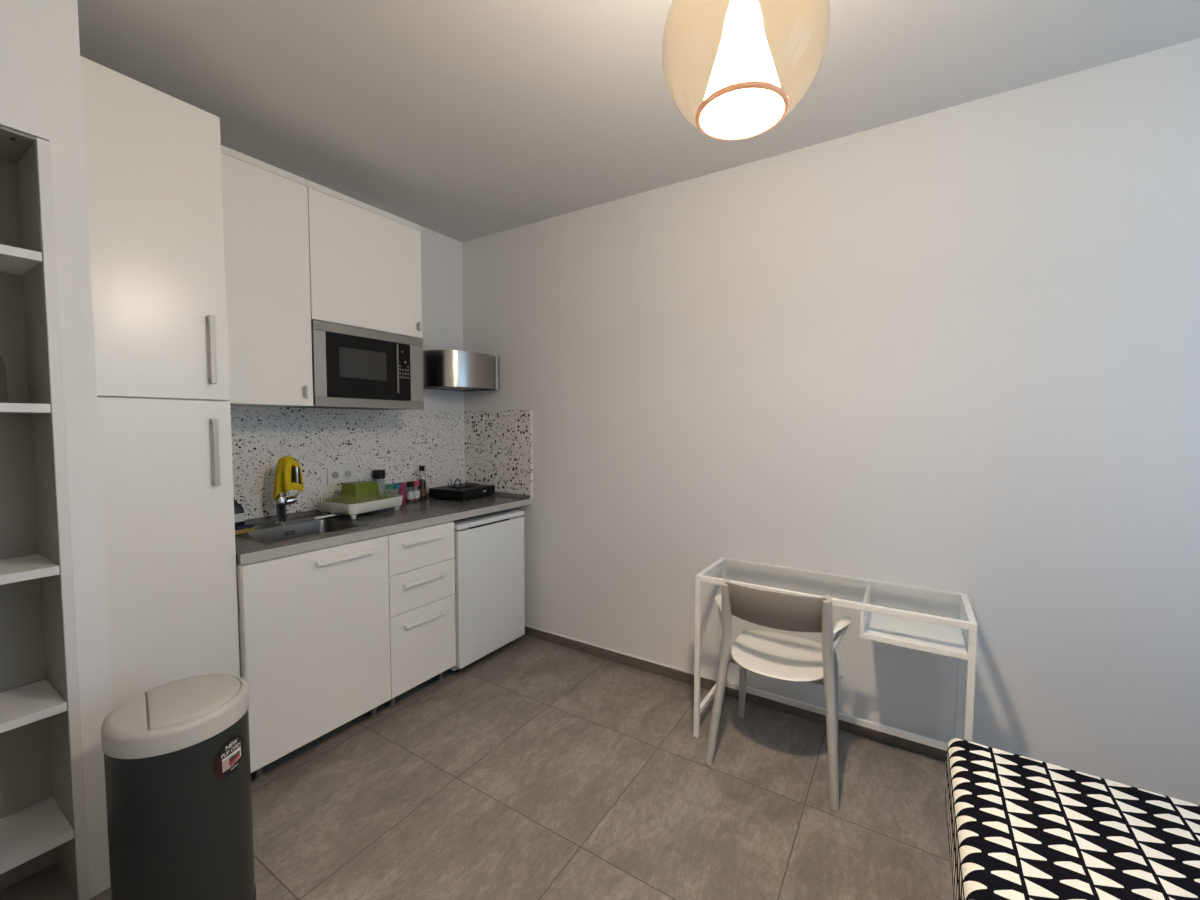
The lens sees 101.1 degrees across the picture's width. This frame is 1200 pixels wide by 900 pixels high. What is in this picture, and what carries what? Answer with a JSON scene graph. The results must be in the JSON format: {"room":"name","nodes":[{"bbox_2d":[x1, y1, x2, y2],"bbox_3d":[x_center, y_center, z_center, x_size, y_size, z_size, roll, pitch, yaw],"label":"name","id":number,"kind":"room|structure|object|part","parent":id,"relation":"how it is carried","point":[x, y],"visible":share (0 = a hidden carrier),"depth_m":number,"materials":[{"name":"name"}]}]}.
{"room":"studio apartment","nodes":[
{"label":"studio apartment","id":0,"kind":"room"},
{"bbox_2d":[0,0,112,898],"bbox_3d":[-2.038,0.000,1.214,0.700,2.686,1.010,2,4,32],"label":"wall","id":1,"kind":"structure","parent":0,"point":[41,85],"depth_m":1.40,"materials":[{"name":"white paint"}]},
{"bbox_2d":[222,145,463,410],"bbox_3d":[-1.832,-0.057,2.288,0.100,2.686,3.250,2,4,32],"label":"wall","id":2,"kind":"structure","parent":0,"point":[441,255],"depth_m":3.34,"materials":[{"name":"white paint"}]},
{"bbox_2d":[221,145,312,406],"bbox_3d":[-1.577,-0.704,2.170,0.415,1.012,0.401,2,4,32],"label":"upper cabinet","id":3,"kind":"object","parent":2,"relation":"attached to","point":[265,206],"visible":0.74,"depth_m":2.09,"materials":[{"name":"white"}]},
{"bbox_3d":[-1.433,-1.190,2.054,0.026,0.027,0.400,2,4,32],"label":"cornice","id":4,"kind":"part","parent":3,"relation":"part of","materials":[{"name":"white wood"}]},
{"bbox_3d":[-1.327,-0.262,2.223,0.022,0.060,0.012,2,4,32],"label":"handle","id":5,"kind":"part","parent":3,"relation":"part of","materials":[{"name":"silver metal"}]},
{"bbox_2d":[245,494,428,523],"bbox_3d":[-1.406,0.324,2.854,0.020,0.023,1.651,2,4,32],"label":"trim","id":6,"kind":"structure","parent":2,"relation":"attached to","point":[311,512],"depth_m":2.54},
{"bbox_2d":[327,465,354,483],"bbox_3d":[-1.454,0.138,2.774,0.012,0.094,0.156,2,4,32],"label":"double socket","id":7,"kind":"object","parent":2,"relation":"attached to","point":[338,474],"visible":1,"depth_m":2.77,"materials":[{"name":"white plastic"}]},
{"bbox_2d":[230,406,464,519],"bbox_3d":[-1.416,0.046,2.852,0.010,0.578,1.663,2,4,32],"label":"backsplash","id":8,"kind":"structure","parent":2,"relation":"attached to","point":[396,442],"depth_m":2.74,"materials":[{"name":"stone"}]},
{"bbox_2d":[307,180,421,337],"bbox_3d":[-1.308,-0.924,2.584,0.415,0.615,0.603,2,4,32],"label":"upper cabinet","id":9,"kind":"object","parent":2,"relation":"attached to","point":[365,260],"visible":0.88,"depth_m":2.44,"materials":[{"name":"white wood"}]},
{"bbox_2d":[293,320,423,409],"bbox_3d":[-1.309,-0.417,2.612,0.412,0.393,0.598,2,4,32],"label":"microwave","id":10,"kind":"object","parent":9,"relation":"attached to","point":[353,367],"visible":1,"depth_m":2.46,"materials":[{"name":"black"}]},
{"bbox_3d":[-1.303,-0.400,2.288,0.025,0.303,0.056,2,4,32],"label":"frame","id":11,"kind":"part","parent":10,"relation":"part of","materials":[{"name":"silver metal"}]},
{"bbox_3d":[-1.186,-0.409,2.467,0.028,0.301,0.370,2,4,32],"label":"door","id":12,"kind":"part","parent":10,"relation":"part of","materials":[{"name":"black glass"}]},
{"bbox_3d":[-1.157,-0.586,2.508,0.026,0.044,0.598,2,4,32],"label":"frame rail","id":13,"kind":"part","parent":10,"relation":"part of","materials":[{"name":"grey"}]},
{"bbox_3d":[-1.159,-0.237,2.526,0.026,0.044,0.598,2,4,32],"label":"frame rail","id":14,"kind":"part","parent":10,"relation":"part of","materials":[{"name":"grey metal"}]},
{"bbox_3d":[-1.064,-0.419,2.659,0.028,0.301,0.083,2,4,32],"label":"control panel","id":15,"kind":"part","parent":10,"relation":"part of","materials":[{"name":"black"}]},
{"bbox_3d":[-1.022,-0.422,2.733,0.025,0.303,0.086,2,4,32],"label":"frame","id":16,"kind":"part","parent":10,"relation":"part of","materials":[{"name":"silver metal"}]},
{"bbox_3d":[-1.165,-1.212,2.478,0.026,0.027,0.603,2,4,32],"label":"cornice","id":17,"kind":"part","parent":9,"relation":"part of","materials":[{"name":"white wood"}]},
{"bbox_3d":[-1.000,-0.680,2.719,0.022,0.054,0.012,2,4,32],"label":"handle","id":18,"kind":"part","parent":9,"relation":"part of","materials":[{"name":"silver metal"}]},
{"bbox_2d":[423,350,499,391],"bbox_3d":[-0.934,-0.512,3.227,0.366,0.222,0.458,2,4,32],"label":"extractor hood","id":19,"kind":"object","parent":2,"relation":"attached to","point":[452,370],"visible":0.95,"depth_m":3.07,"materials":[{"name":"silver metal"}]},
{"bbox_2d":[89,635,953,899],"bbox_3d":[0.130,1.396,1.122,4.750,0.080,3.250,2,4,32],"label":"floor","id":20,"kind":"structure","parent":0,"point":[536,769],"depth_m":1.84,"materials":[{"name":"tile"}]},
{"bbox_2d":[0,126,89,899],"bbox_3d":[-1.851,0.258,1.103,0.252,2.182,0.880,2,4,32],"label":"bookcase","id":21,"kind":"object","parent":20,"relation":"on","point":[44,848],"visible":1,"depth_m":1.45,"materials":[{"name":"white laminate"}]},
{"bbox_3d":[-1.847,-0.827,1.045,0.236,0.008,0.834,2,4,32],"label":"panel","id":22,"kind":"part","parent":21,"relation":"part of","materials":[{"name":"grey laminate"}]},
{"bbox_3d":[-1.845,-0.513,1.060,0.242,0.024,0.830,2,4,32],"label":"shelf","id":23,"kind":"part","parent":21,"relation":"part of","materials":[{"name":"white laminate"}]},
{"bbox_3d":[-1.846,-0.101,1.082,0.242,0.024,0.830,2,4,32],"label":"shelf","id":24,"kind":"part","parent":21,"relation":"part of","materials":[{"name":"white laminate"}]},
{"bbox_3d":[-1.953,0.260,1.168,0.008,2.172,0.834,2,4,32],"label":"panel","id":25,"kind":"part","parent":21,"relation":"part of","materials":[{"name":"grey laminate"}]},
{"bbox_3d":[-1.847,0.353,1.106,0.242,0.024,0.830,2,4,32],"label":"shelf","id":26,"kind":"part","parent":21,"relation":"part of","materials":[{"name":"white laminate"}]},
{"bbox_3d":[-1.849,0.749,1.127,0.242,0.024,0.830,2,4,32],"label":"shelf","id":27,"kind":"part","parent":21,"relation":"part of","materials":[{"name":"white laminate"}]},
{"bbox_3d":[-1.850,1.129,1.147,0.242,0.024,0.830,2,4,32],"label":"shelf","id":28,"kind":"part","parent":21,"relation":"part of","materials":[{"name":"white laminate"}]},
{"bbox_3d":[-1.853,1.341,1.160,0.235,0.014,0.830,2,4,32],"label":"panel","id":29,"kind":"part","parent":21,"relation":"part of","materials":[{"name":"grey laminate"}]},
{"bbox_3d":[-1.622,0.241,1.465,0.252,2.180,0.023,2,4,32],"label":"panel","id":30,"kind":"part","parent":21,"relation":"part of","materials":[{"name":"white laminate"}]},
{"bbox_2d":[80,56,239,710],"bbox_3d":[-1.695,0.060,1.828,0.606,2.503,0.361,2,4,32],"label":"tall cabinet","id":31,"kind":"object","parent":20,"relation":"on","point":[153,157],"visible":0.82,"depth_m":1.65,"materials":[{"name":"white wood"}]},
{"bbox_3d":[-1.465,-0.679,1.644,0.019,1.008,0.360,2,4,32],"label":"door","id":32,"kind":"part","parent":31,"relation":"part of","materials":[{"name":"white"}]},
{"bbox_3d":[-1.468,0.531,1.708,0.019,1.406,0.360,2,4,32],"label":"door","id":33,"kind":"part","parent":31,"relation":"part of","materials":[{"name":"white wood"}]},
{"bbox_3d":[-1.381,-0.357,1.755,0.024,0.240,0.017,2,4,32],"label":"handle","id":34,"kind":"part","parent":31,"relation":"part of","materials":[{"name":"silver metal"}]},
{"bbox_3d":[-1.383,0.008,1.774,0.024,0.242,0.017,2,4,32],"label":"handle","id":35,"kind":"part","parent":31,"relation":"part of","materials":[{"name":"silver metal"}]},
{"bbox_2d":[101,674,255,899],"bbox_3d":[-1.148,1.006,1.365,0.306,0.665,0.306,2,4,32],"label":"waste bin","id":36,"kind":"object","parent":20,"relation":"on","point":[177,767],"visible":1,"depth_m":1.26,"materials":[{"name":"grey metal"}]},
{"bbox_2d":[222,746,240,769],"bbox_3d":[-1.000,0.839,1.341,0.026,0.036,0.054,2,4,32],"label":"sticker","id":37,"kind":"object","parent":36,"relation":"attached to","point":[231,759],"depth_m":1.34,"materials":[{"name":"white"}]},
{"bbox_2d":[236,535,390,781],"bbox_3d":[-1.420,0.849,2.270,0.648,0.881,0.603,2,4,32],"label":"base cabinet","id":38,"kind":"object","parent":20,"relation":"on","point":[314,625],"visible":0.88,"depth_m":2.06,"materials":[{"name":"white"}]},
{"bbox_3d":[-1.357,1.266,1.964,0.048,0.081,0.048,2,4,32],"label":"leg","id":39,"kind":"part","parent":38,"relation":"part of","materials":[{"name":"grey plastic"}]},
{"bbox_3d":[-1.110,0.468,2.156,0.026,0.018,0.248,2,4,32],"label":"handle","id":40,"kind":"part","parent":38,"relation":"part of","materials":[{"name":"white metal"}]},
{"bbox_3d":[-1.093,1.245,2.382,0.048,0.081,0.048,2,4,32],"label":"leg","id":41,"kind":"part","parent":38,"relation":"part of","materials":[{"name":"grey plastic"}]},
{"bbox_2d":[235,495,530,564],"bbox_3d":[-1.152,0.364,2.702,0.612,0.038,1.662,2,4,32],"label":"countertop","id":42,"kind":"structure","parent":38,"relation":"on","point":[430,511],"depth_m":2.52,"materials":[{"name":"grey"}]},
{"bbox_2d":[275,458,300,524],"bbox_3d":[-1.517,0.193,2.399,0.114,0.325,0.067,-1,3,-20],"label":"mixer tap","id":43,"kind":"object","parent":42,"relation":"on","point":[281,501],"visible":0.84,"depth_m":2.38,"materials":[{"name":"silver metal"}]},
{"bbox_2d":[273,456,303,500],"bbox_3d":[-1.509,0.137,2.386,0.119,0.217,0.116,2,4,35],"label":"cleaning cloth","id":44,"kind":"object","parent":43,"relation":"hanging from","point":[284,482],"visible":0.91,"depth_m":2.35,"materials":[{"name":"yellow fabric"}]},
{"bbox_3d":[-1.505,0.129,2.386,0.100,0.195,0.025,0,3,-7],"label":"spout","id":45,"kind":"part","parent":43,"relation":"part of","materials":[{"name":"silver metal"}]},
{"bbox_3d":[-1.514,0.246,2.415,0.049,0.044,0.041,-3,4,-44],"label":"lever","id":46,"kind":"part","parent":43,"relation":"part of","materials":[{"name":"silver metal"}]},
{"bbox_2d":[236,515,374,543],"bbox_3d":[-1.394,0.440,2.311,0.457,0.158,0.474,2,4,32],"label":"sink","id":47,"kind":"object","parent":42,"relation":"in","point":[296,529],"visible":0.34,"depth_m":2.38,"materials":[{"name":"grey metal"}]},
{"bbox_2d":[235,524,253,534],"bbox_3d":[-1.603,0.352,2.176,0.072,0.030,0.110,1,3,20],"label":"sponge","id":48,"kind":"object","parent":47,"relation":"on","point":[245,528],"visible":0.48,"depth_m":2.18,"materials":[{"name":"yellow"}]},
{"bbox_2d":[234,500,244,526],"bbox_3d":[-1.607,0.279,2.167,0.046,0.117,0.083,2,4,32],"label":"dish soap","id":49,"kind":"object","parent":48,"relation":"on","point":[239,514],"visible":0.35,"depth_m":2.17,"materials":[{"name":"black"}]},
{"bbox_2d":[314,490,402,518],"bbox_3d":[-1.321,0.286,2.656,0.280,0.120,0.441,2,3,24],"label":"dish rack","id":50,"kind":"object","parent":42,"relation":"on","point":[335,505],"visible":0.92,"depth_m":2.58,"materials":[{"name":"white plastic"}]},
{"bbox_3d":[-1.379,0.336,2.561,0.024,0.010,0.215,2,3,24],"label":"drain spout","id":51,"kind":"part","parent":50,"relation":"part of","materials":[{"name":"white plastic"}]},
{"bbox_2d":[341,481,378,502],"bbox_3d":[-1.320,0.228,2.715,0.124,0.100,0.170,1,3,21],"label":"food container","id":52,"kind":"object","parent":50,"relation":"on","point":[351,489],"visible":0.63,"depth_m":2.66,"materials":[{"name":"green plastic"}]},
{"bbox_2d":[372,470,384,493],"bbox_3d":[-1.316,0.225,2.941,0.070,0.212,0.070,2,4,32],"label":"storage jar","id":53,"kind":"object","parent":42,"relation":"on","point":[376,474],"visible":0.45,"depth_m":2.91,"materials":[{"name":"clear glass"}]},
{"bbox_3d":[-1.315,0.144,2.937,0.070,0.049,0.070,2,4,32],"label":"lid","id":54,"kind":"part","parent":53,"relation":"part of","materials":[{"name":"black plastic"}]},
{"bbox_2d":[386,484,393,488],"bbox_3d":[-1.254,0.267,2.943,0.044,0.128,0.044,2,4,32],"label":"spice jar","id":55,"kind":"object","parent":42,"relation":"on","point":[388,486],"visible":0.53,"depth_m":2.92,"materials":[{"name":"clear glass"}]},
{"bbox_2d":[394,483,400,494],"bbox_3d":[-1.227,0.266,2.985,0.044,0.126,0.044,2,4,32],"label":"spice jar","id":56,"kind":"object","parent":42,"relation":"on","point":[396,485],"visible":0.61,"depth_m":2.97,"materials":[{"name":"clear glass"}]},
{"bbox_3d":[-1.227,0.217,2.982,0.044,0.029,0.044,2,4,32],"label":"lid","id":57,"kind":"part","parent":56,"relation":"part of","materials":[{"name":"teal plastic"}]},
{"bbox_2d":[398,482,405,503],"bbox_3d":[-1.210,0.264,3.013,0.045,0.128,0.045,2,4,32],"label":"spice jar","id":58,"kind":"object","parent":42,"relation":"on","point":[403,484],"visible":0.73,"depth_m":3.00,"materials":[{"name":"pink plastic"}]},
{"bbox_3d":[-1.210,0.216,3.010,0.045,0.033,0.045,2,4,32],"label":"lid","id":59,"kind":"part","parent":58,"relation":"part of","materials":[{"name":"pink plastic"}]},
{"bbox_2d":[406,481,413,501],"bbox_3d":[-1.180,0.261,3.069,0.046,0.128,0.046,2,4,32],"label":"spice jar","id":60,"kind":"object","parent":42,"relation":"on","point":[409,494],"visible":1,"depth_m":3.05,"materials":[{"name":"clear glass"}]},
{"bbox_3d":[-1.180,0.212,3.067,0.045,0.031,0.045,2,4,32],"label":"lid","id":61,"kind":"part","parent":60,"relation":"part of","materials":[{"name":"black plastic"}]},
{"bbox_2d":[412,481,419,500],"bbox_3d":[-1.162,0.259,3.116,0.046,0.126,0.046,2,4,32],"label":"spice jar","id":62,"kind":"object","parent":42,"relation":"on","point":[416,483],"visible":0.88,"depth_m":3.10,"materials":[{"name":"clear glass"}]},
{"bbox_3d":[-1.162,0.211,3.113,0.045,0.031,0.045,2,4,32],"label":"lid","id":63,"kind":"part","parent":62,"relation":"part of","materials":[{"name":"red"}]},
{"bbox_2d":[418,466,425,500],"bbox_3d":[-1.137,0.211,3.153,0.051,0.218,0.051,2,4,32],"label":"sauce bottle","id":64,"kind":"object","parent":42,"relation":"on","point":[422,487],"visible":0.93,"depth_m":3.13,"materials":[{"name":"black"}]},
{"bbox_2d":[429,479,494,500],"bbox_3d":[-0.909,0.247,3.293,0.309,0.134,0.320,2,3,25],"label":"cooktop","id":65,"kind":"object","parent":42,"relation":"in","point":[462,491],"visible":1,"depth_m":3.20,"materials":[{"name":"black"}]},
{"bbox_3d":[-0.881,0.212,3.309,0.118,0.067,0.324,0,3,-4],"label":"power cord","id":66,"kind":"part","parent":65,"relation":"part of","materials":[{"name":"black plastic"}]},
{"bbox_2d":[385,521,455,708],"bbox_3d":[-1.151,0.828,2.695,0.648,0.881,0.399,2,4,32],"label":"base cabinet","id":67,"kind":"object","parent":20,"relation":"on","point":[421,561],"visible":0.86,"depth_m":2.51,"materials":[{"name":"white"}]},
{"bbox_3d":[-1.039,1.240,2.467,0.048,0.081,0.048,2,4,32],"label":"leg","id":68,"kind":"part","parent":67,"relation":"part of","materials":[{"name":"grey plastic"}]},
{"bbox_3d":[-0.906,0.497,2.523,0.019,0.197,0.398,2,4,32],"label":"drawer","id":69,"kind":"part","parent":67,"relation":"part of","materials":[{"name":"white wood"}]},
{"bbox_3d":[-0.907,0.697,2.534,0.019,0.197,0.398,2,4,32],"label":"drawer","id":70,"kind":"part","parent":67,"relation":"part of","materials":[{"name":"white wood"}]},
{"bbox_3d":[-0.908,0.997,2.550,0.019,0.398,0.398,2,4,32],"label":"drawer","id":71,"kind":"part","parent":67,"relation":"part of","materials":[{"name":"white wood"}]},
{"bbox_3d":[-0.890,0.455,2.505,0.026,0.016,0.245,2,4,32],"label":"handle","id":72,"kind":"part","parent":67,"relation":"part of","materials":[{"name":"white metal"}]},
{"bbox_3d":[-0.891,0.661,2.515,0.026,0.016,0.245,2,4,32],"label":"handle","id":73,"kind":"part","parent":67,"relation":"part of","materials":[{"name":"white metal"}]},
{"bbox_3d":[-0.891,0.865,2.526,0.026,0.016,0.245,2,4,32],"label":"handle","id":74,"kind":"part","parent":67,"relation":"part of","materials":[{"name":"white metal"}]},
{"bbox_3d":[-0.879,1.228,2.720,0.048,0.081,0.048,2,4,32],"label":"leg","id":75,"kind":"part","parent":67,"relation":"part of","materials":[{"name":"grey plastic"}]},
{"bbox_2d":[450,509,524,671],"bbox_3d":[-0.881,0.819,3.094,0.603,0.858,0.546,2,4,32],"label":"fridge","id":76,"kind":"object","parent":20,"relation":"on","point":[488,548],"visible":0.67,"depth_m":2.89,"materials":[{"name":"white metal"}]},
{"bbox_3d":[-0.881,0.403,3.073,0.599,0.026,0.546,2,4,32],"label":"lid","id":77,"kind":"part","parent":76,"relation":"part of","materials":[{"name":"white plastic"}]},
{"bbox_2d":[705,579,851,810],"bbox_3d":[0.768,0.920,2.105,0.539,0.778,0.466,2,3,30],"label":"desk chair","id":78,"kind":"object","parent":20,"relation":"on","point":[774,655],"visible":1,"depth_m":1.98,"materials":[{"name":"grey plastic"}]},
{"bbox_3d":[0.507,0.923,2.060,0.143,0.777,0.070,-3,4,-42],"label":"leg","id":79,"kind":"part","parent":78,"relation":"part of","materials":[{"name":"grey plastic"}]},
{"bbox_3d":[0.526,0.663,2.140,0.048,0.035,0.142,1,3,7],"label":"armrest","id":80,"kind":"part","parent":78,"relation":"part of","materials":[{"name":"white plastic"}]},
{"bbox_3d":[0.688,1.075,2.365,0.037,0.434,0.078,1,3,12],"label":"leg","id":81,"kind":"part","parent":78,"relation":"part of","materials":[{"name":"grey plastic"}]},
{"bbox_3d":[0.680,0.622,1.935,0.376,0.164,0.106,2,3,30],"label":"backrest","id":82,"kind":"part","parent":78,"relation":"part of","materials":[{"name":"grey plastic"}]},
{"bbox_3d":[0.773,0.881,2.112,0.404,0.034,0.444,2,3,30],"label":"seat","id":83,"kind":"part","parent":78,"relation":"part of","materials":[{"name":"white plastic"}]},
{"bbox_3d":[0.777,0.899,2.121,0.413,0.059,0.305,2,3,30],"label":"seat frame","id":84,"kind":"part","parent":78,"relation":"part of","materials":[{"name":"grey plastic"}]},
{"bbox_3d":[0.870,0.934,1.857,0.081,0.778,0.138,2,3,30],"label":"leg","id":85,"kind":"part","parent":78,"relation":"part of","materials":[{"name":"grey plastic"}]},
{"bbox_3d":[1.025,1.087,2.172,0.078,0.434,0.037,-3,4,-42],"label":"leg","id":86,"kind":"part","parent":78,"relation":"part of","materials":[{"name":"grey plastic"}]},
{"bbox_3d":[0.932,0.676,1.907,0.142,0.035,0.048,-2,4,-37],"label":"armrest","id":87,"kind":"part","parent":78,"relation":"part of","materials":[{"name":"white plastic"}]},
{"bbox_2d":[694,557,977,750],"bbox_3d":[0.944,0.936,2.103,1.002,0.740,0.360,2,4,32],"label":"glass desk","id":88,"kind":"object","parent":20,"relation":"on","point":[945,636],"visible":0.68,"depth_m":1.98,"materials":[{"name":"white"}]},
{"bbox_3d":[0.440,0.939,2.222,0.022,0.718,0.022,2,4,32],"label":"leg","id":89,"kind":"part","parent":88,"relation":"part of","materials":[{"name":"white metal"}]},
{"bbox_3d":[0.529,1.184,2.378,0.018,0.022,0.316,2,4,32],"label":"rail","id":90,"kind":"part","parent":88,"relation":"part of","materials":[{"name":"white metal"}]},
{"bbox_3d":[0.620,0.924,2.507,0.022,0.718,0.022,2,4,32],"label":"leg","id":91,"kind":"part","parent":88,"relation":"part of","materials":[{"name":"white metal"}]},
{"bbox_3d":[1.034,1.199,2.260,0.958,0.026,0.018,2,4,32],"label":"rail","id":92,"kind":"part","parent":88,"relation":"part of","materials":[{"name":"white metal"}]},
{"bbox_3d":[0.945,0.577,2.084,1.002,0.022,0.360,2,4,32],"label":"frame","id":93,"kind":"part","parent":88,"relation":"part of","materials":[{"name":"white metal"}]},
{"bbox_2d":[860,586,967,659],"bbox_3d":[1.207,0.652,1.911,0.328,0.108,0.334,2,4,32],"label":"shelf","id":94,"kind":"object","parent":88,"relation":"attached to","point":[931,635],"depth_m":1.86,"materials":[{"name":"white"}]},
{"bbox_3d":[1.449,0.955,1.985,0.022,0.718,0.022,2,4,32],"label":"leg","id":95,"kind":"part","parent":88,"relation":"part of","materials":[{"name":"white metal"}]},
{"bbox_3d":[1.268,0.969,1.699,0.022,0.718,0.022,2,4,32],"label":"leg","id":96,"kind":"part","parent":88,"relation":"part of","materials":[{"name":"white metal"}]},
{"bbox_2d":[945,738,1199,899],"bbox_3d":[0.939,1.162,0.475,0.910,0.460,1.980,2,4,32],"label":"bed","id":97,"kind":"object","parent":20,"relation":"on","point":[1019,827],"visible":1,"depth_m":1.16,"materials":[{"name":"fabric"}]},
{"bbox_2d":[77,0,1199,241],"bbox_3d":[0.138,-1.376,0.975,4.750,0.100,3.250,2,4,32],"label":"ceiling","id":98,"kind":"structure","parent":0,"point":[459,120],"depth_m":1.78,"materials":[{"name":"white paint"}]},
{"bbox_2d":[662,0,829,140],"bbox_3d":[0.295,-1.010,1.010,0.329,0.632,0.329,2,4,32],"label":"pendant lamp","id":99,"kind":"object","parent":98,"relation":"hanging from","point":[744,99],"visible":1,"depth_m":0.99,"materials":[{"name":"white glass"}]},
{"bbox_2d":[462,38,1199,804],"bbox_3d":[0.975,-0.053,2.379,4.550,2.686,0.100,2,4,32],"label":"wall","id":100,"kind":"structure","parent":0,"point":[956,348],"depth_m":2.09,"materials":[{"name":"white paint"}]},
{"bbox_2d":[464,410,531,498],"bbox_3d":[-0.708,0.021,3.381,0.620,0.578,0.010,2,4,32],"label":"backsplash","id":101,"kind":"structure","parent":100,"relation":"attached to","point":[497,444],"depth_m":3.36,"materials":[{"name":"stone"}]},
{"bbox_2d":[491,492,529,498],"bbox_3d":[-0.711,0.298,3.379,0.590,0.023,0.020,2,4,32],"label":"trim","id":102,"kind":"structure","parent":100,"relation":"attached to","point":[523,496],"depth_m":3.29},
{"bbox_2d":[524,625,946,761],"bbox_3d":[0.950,1.258,2.396,4.530,0.066,0.011,2,4,32],"label":"baseboard","id":103,"kind":"structure","parent":100,"relation":"attached to","point":[660,669],"depth_m":2.62,"materials":[{"name":"tile"}]},
{"bbox_2d":[837,658,843,676],"bbox_3d":[1.086,1.006,2.296,0.082,0.082,0.012,2,4,32],"label":"wall socket","id":104,"kind":"object","parent":100,"relation":"attached to","point":[840,661],"visible":0.27,"depth_m":2.28,"materials":[{"name":"white plastic"}]}
]}

